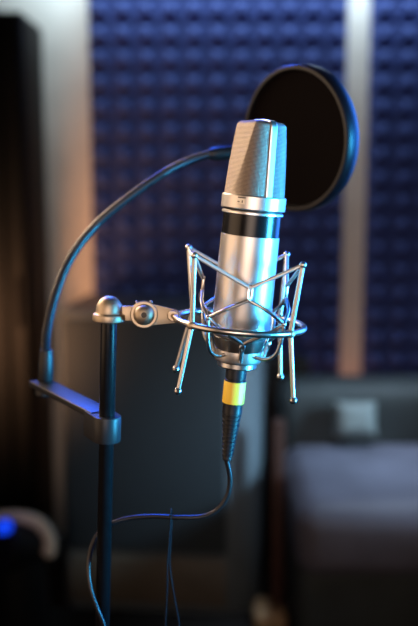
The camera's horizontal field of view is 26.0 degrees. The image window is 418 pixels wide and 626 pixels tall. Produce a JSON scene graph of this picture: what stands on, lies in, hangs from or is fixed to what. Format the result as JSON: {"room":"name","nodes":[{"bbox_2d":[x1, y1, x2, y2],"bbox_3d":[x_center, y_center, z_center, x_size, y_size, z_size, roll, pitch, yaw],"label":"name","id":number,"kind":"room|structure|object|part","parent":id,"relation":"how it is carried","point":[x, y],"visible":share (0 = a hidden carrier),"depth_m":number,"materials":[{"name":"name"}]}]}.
{"room":"studio","nodes":[
{"label":"studio","id":0,"kind":"room"},
{"bbox_2d":[46,535,294,625],"bbox_3d":[0.000,1.146,0.880,3.000,0.040,4.580,0,9,0],"label":"floor","id":1,"kind":"structure","parent":0,"point":[62,613],"depth_m":2.57,"materials":[{"name":"carpet"}]},
{"bbox_2d":[0,12,54,522],"bbox_3d":[-0.823,-0.029,2.789,0.600,1.685,0.361,0,9,0],"label":"curtain","id":2,"kind":"object","parent":1,"relation":"on","point":[26,423],"visible":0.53,"depth_m":2.66,"materials":[{"name":"black fabric"}]},
{"bbox_3d":[-0.852,-0.020,2.638,0.530,1.615,0.021,0,9,0],"label":"door","id":3,"kind":"part","parent":2,"relation":"part of","materials":[{"name":"brown"}]},
{"bbox_3d":[-0.554,-0.020,2.638,0.050,1.615,0.021,0,9,0],"label":"door","id":4,"kind":"part","parent":2,"relation":"part of","materials":[{"name":"black"}]},
{"bbox_3d":[-0.549,-0.029,2.613,0.011,0.140,0.011,-4,10,-22],"label":"handle","id":5,"kind":"part","parent":2,"relation":"part of","materials":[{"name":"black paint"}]},
{"bbox_2d":[0,510,60,625],"bbox_3d":[-0.477,0.685,2.255,0.239,0.440,0.239,5,10,28],"label":"lamp","id":6,"kind":"object","parent":1,"relation":"on","point":[30,542],"visible":1,"depth_m":2.19,"materials":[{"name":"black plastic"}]},
{"bbox_3d":[-0.391,0.582,2.213,0.034,0.034,0.033,0,9,0],"label":"yoke knob","id":7,"kind":"part","parent":6,"relation":"part of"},
{"bbox_2d":[92,296,132,625],"bbox_3d":[-0.170,0.559,0.773,0.479,1.152,0.501,0,9,0],"label":"microphone stand","id":8,"kind":"object","parent":1,"relation":"on","point":[110,312],"visible":1,"depth_m":0.72,"materials":[{"name":"black paint"}]},
{"bbox_2d":[29,64,358,444],"bbox_3d":[-0.017,-0.071,0.823,0.272,0.314,0.156,-6,11,-34],"label":"filter","id":9,"kind":"object","parent":8,"relation":"attached to","point":[317,112],"visible":0.9,"depth_m":0.83,"materials":[{"name":"black fabric"}]},
{"bbox_3d":[-0.122,0.073,0.785,0.020,0.006,0.133,-6,11,-32],"label":"bracket arm","id":10,"kind":"part","parent":9,"relation":"part of","materials":[{"name":"black plastic"}]},
{"bbox_2d":[130,244,306,404],"bbox_3d":[0.008,0.006,0.710,0.138,0.115,0.105,0,9,0],"label":"mount","id":11,"kind":"object","parent":8,"relation":"attached to","point":[144,314],"visible":0.89,"depth_m":0.69,"materials":[{"name":"silver metal"}]},
{"bbox_3d":[-0.051,0.002,0.701,0.022,0.022,0.011,0,9,0],"label":"knob","id":12,"kind":"part","parent":11,"relation":"part of","materials":[{"name":"silver metal"}]},
{"bbox_2d":[86,369,246,625],"bbox_3d":[0.017,0.599,0.707,0.156,1.100,0.307,-9,13,-44],"label":"microphone cable","id":13,"kind":"object","parent":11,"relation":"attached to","point":[234,387],"visible":0.99,"depth_m":0.72,"materials":[{"name":"black rubber"}]},
{"bbox_2d":[164,508,179,625],"bbox_3d":[-0.031,0.225,0.750,0.016,0.134,0.008,-4,10,-23],"label":"cable tie","id":14,"kind":"object","parent":13,"relation":"hanging from","point":[171,513],"visible":1,"depth_m":0.75,"materials":[{"name":"black plastic"}]},
{"bbox_3d":[-0.042,0.001,0.708,0.038,0.020,0.006,-1,9,-3],"label":"mounting plate","id":15,"kind":"part","parent":11,"relation":"part of","materials":[{"name":"silver metal"}]},
{"bbox_3d":[-0.020,-0.003,0.744,0.018,0.102,0.006,2,9,14],"label":"rod","id":16,"kind":"part","parent":11,"relation":"part of","materials":[{"name":"silver metal"}]},
{"bbox_3d":[-0.017,0.008,0.675,0.016,0.103,0.007,0,9,0],"label":"rod","id":17,"kind":"part","parent":11,"relation":"part of","materials":[{"name":"silver metal"}]},
{"bbox_3d":[-0.008,-0.034,0.684,0.003,0.024,0.036,2,9,10],"label":"suspension cord","id":18,"kind":"part","parent":11,"relation":"part of","materials":[{"name":"grey plastic"}]},
{"bbox_3d":[0.005,-0.041,0.737,0.044,0.027,0.003,1,9,4],"label":"suspension cord","id":19,"kind":"part","parent":11,"relation":"part of","materials":[{"name":"grey plastic"}]},
{"bbox_3d":[0.002,0.026,0.711,0.006,0.015,0.004,0,9,0],"label":"cage post","id":20,"kind":"part","parent":11,"relation":"part of","materials":[{"name":"silver metal"}]},
{"bbox_3d":[0.010,-0.030,0.669,0.043,0.027,0.006,0,9,0],"label":"suspension cord","id":21,"kind":"part","parent":11,"relation":"part of","materials":[{"name":"grey plastic"}]},
{"bbox_2d":[215,347,261,365],"bbox_3d":[0.023,0.033,0.714,0.037,0.013,0.037,0,9,0],"label":"microphone base","id":22,"kind":"object","parent":11,"relation":"on","point":[223,358],"depth_m":0.70,"materials":[{"name":"grey metal"}]},
{"bbox_3d":[0.025,0.031,0.692,0.004,0.015,0.008,-4,10,-22],"label":"cage post","id":23,"kind":"part","parent":11,"relation":"part of","materials":[{"name":"silver metal"}]},
{"bbox_2d":[211,119,286,353],"bbox_3d":[0.031,-0.058,0.700,0.058,0.180,0.050,0,9,0],"label":"microphone","id":24,"kind":"object","parent":11,"relation":"attached to","point":[253,202],"visible":0.98,"depth_m":0.68,"materials":[{"name":"silver metal"}]},
{"bbox_2d":[224,119,286,198],"bbox_3d":[0.035,-0.117,0.690,0.047,0.061,0.046,0,9,0],"label":"grille","id":25,"kind":"object","parent":24,"relation":"attached to","point":[257,163],"depth_m":0.67,"materials":[{"name":"silver metal"}]},
{"bbox_3d":[0.045,0.029,0.715,0.009,0.015,0.004,0,9,-3],"label":"cage post","id":26,"kind":"part","parent":11,"relation":"part of","materials":[{"name":"silver metal"}]},
{"bbox_3d":[0.050,-0.027,0.670,0.040,0.020,0.006,0,9,0],"label":"suspension cord","id":27,"kind":"part","parent":11,"relation":"part of","materials":[{"name":"grey plastic"}]},
{"bbox_3d":[0.061,0.003,0.746,0.009,0.102,0.004,1,9,9],"label":"rod","id":28,"kind":"part","parent":11,"relation":"part of","materials":[{"name":"silver metal"}]},
{"bbox_3d":[0.062,-0.034,0.723,0.003,0.024,0.035,1,9,4],"label":"suspension cord","id":29,"kind":"part","parent":11,"relation":"part of","materials":[{"name":"metal"}]},
{"bbox_3d":[0.065,-0.028,0.687,0.003,0.023,0.041,-2,9,-12],"label":"suspension cord","id":30,"kind":"part","parent":11,"relation":"part of","materials":[{"name":"grey plastic"}]},
{"bbox_3d":[0.065,0.015,0.675,0.013,0.103,0.005,2,9,14],"label":"rod","id":31,"kind":"part","parent":11,"relation":"part of","materials":[{"name":"silver metal"}]},
{"bbox_2d":[59,293,264,614],"bbox_3d":[-0.121,0.400,2.689,0.555,0.869,0.372,1,9,6],"label":"speaker","id":32,"kind":"object","parent":1,"relation":"on","point":[168,454],"visible":0.78,"depth_m":2.52,"materials":[{"name":"wood"}]},
{"bbox_3d":[-0.176,0.344,2.505,0.452,0.663,0.016,1,9,6],"label":"grille panel","id":33,"kind":"part","parent":32,"relation":"part of","materials":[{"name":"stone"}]},
{"bbox_3d":[-0.176,0.757,2.570,0.452,0.141,0.016,1,9,6],"label":"kick panel","id":34,"kind":"part","parent":32,"relation":"part of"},
{"bbox_2d":[252,419,286,625],"bbox_3d":[0.168,0.577,2.481,0.090,0.585,0.120,0,9,0],"label":"wooden slat","id":35,"kind":"object","parent":1,"relation":"on","point":[267,611],"visible":1,"depth_m":2.47,"materials":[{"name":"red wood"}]},
{"bbox_2d":[263,355,309,556],"bbox_3d":[0.237,0.468,2.933,0.164,0.658,0.112,0,9,0],"label":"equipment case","id":36,"kind":"object","parent":1,"relation":"on","point":[301,362],"visible":0.34,"depth_m":2.88,"materials":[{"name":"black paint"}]},
{"bbox_3d":[0.237,0.168,2.897,0.164,0.055,0.090,0,9,0],"label":"case lid","id":37,"kind":"part","parent":36,"relation":"part of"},
{"bbox_2d":[276,375,417,625],"bbox_3d":[0.607,0.550,2.512,0.800,0.627,0.730,0,9,0],"label":"sofa","id":38,"kind":"object","parent":1,"relation":"on","point":[350,530],"visible":0.79,"depth_m":2.24,"materials":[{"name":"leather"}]},
{"bbox_3d":[0.607,0.366,2.751,0.800,0.337,0.200,0,9,0],"label":"backrest","id":39,"kind":"part","parent":38,"relation":"part of","materials":[{"name":"fabric"}]},
{"bbox_3d":[0.607,0.676,2.542,0.780,0.230,0.630,0,9,0],"label":"frame","id":40,"kind":"part","parent":38,"relation":"part of","materials":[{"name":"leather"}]},
{"bbox_2d":[284,444,417,574],"bbox_3d":[0.607,0.504,2.413,0.800,0.210,0.550,0,9,0],"label":"seat cushion","id":41,"kind":"object","parent":38,"relation":"on","point":[350,509],"depth_m":2.18,"materials":[{"name":"grey fabric"}]},
{"bbox_2d":[333,401,376,436],"bbox_3d":[0.416,0.302,2.579,0.124,0.099,0.085,0,9,0],"label":"cushion","id":42,"kind":"object","parent":38,"relation":"on","point":[351,418],"visible":1,"depth_m":2.55,"materials":[{"name":"grey fabric"}]},
{"bbox_2d":[0,0,370,534],"bbox_3d":[0.000,-0.519,2.955,3.000,2.600,0.040,0,9,0],"label":"wall","id":43,"kind":"structure","parent":0,"point":[63,24],"depth_m":2.94,"materials":[{"name":"beige paint"}]},
{"bbox_2d":[88,0,347,374],"bbox_3d":[0.028,-0.287,2.930,0.815,2.150,0.082,0,9,0],"label":"panel","id":44,"kind":"object","parent":43,"relation":"attached to","point":[171,81],"visible":0.41,"depth_m":2.88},
{"bbox_2d":[361,0,417,374],"bbox_3d":[0.986,-0.287,2.930,0.949,2.150,0.082,0,9,0],"label":"panel","id":45,"kind":"object","parent":43,"relation":"attached to","point":[390,276],"visible":0.69,"depth_m":2.91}
]}

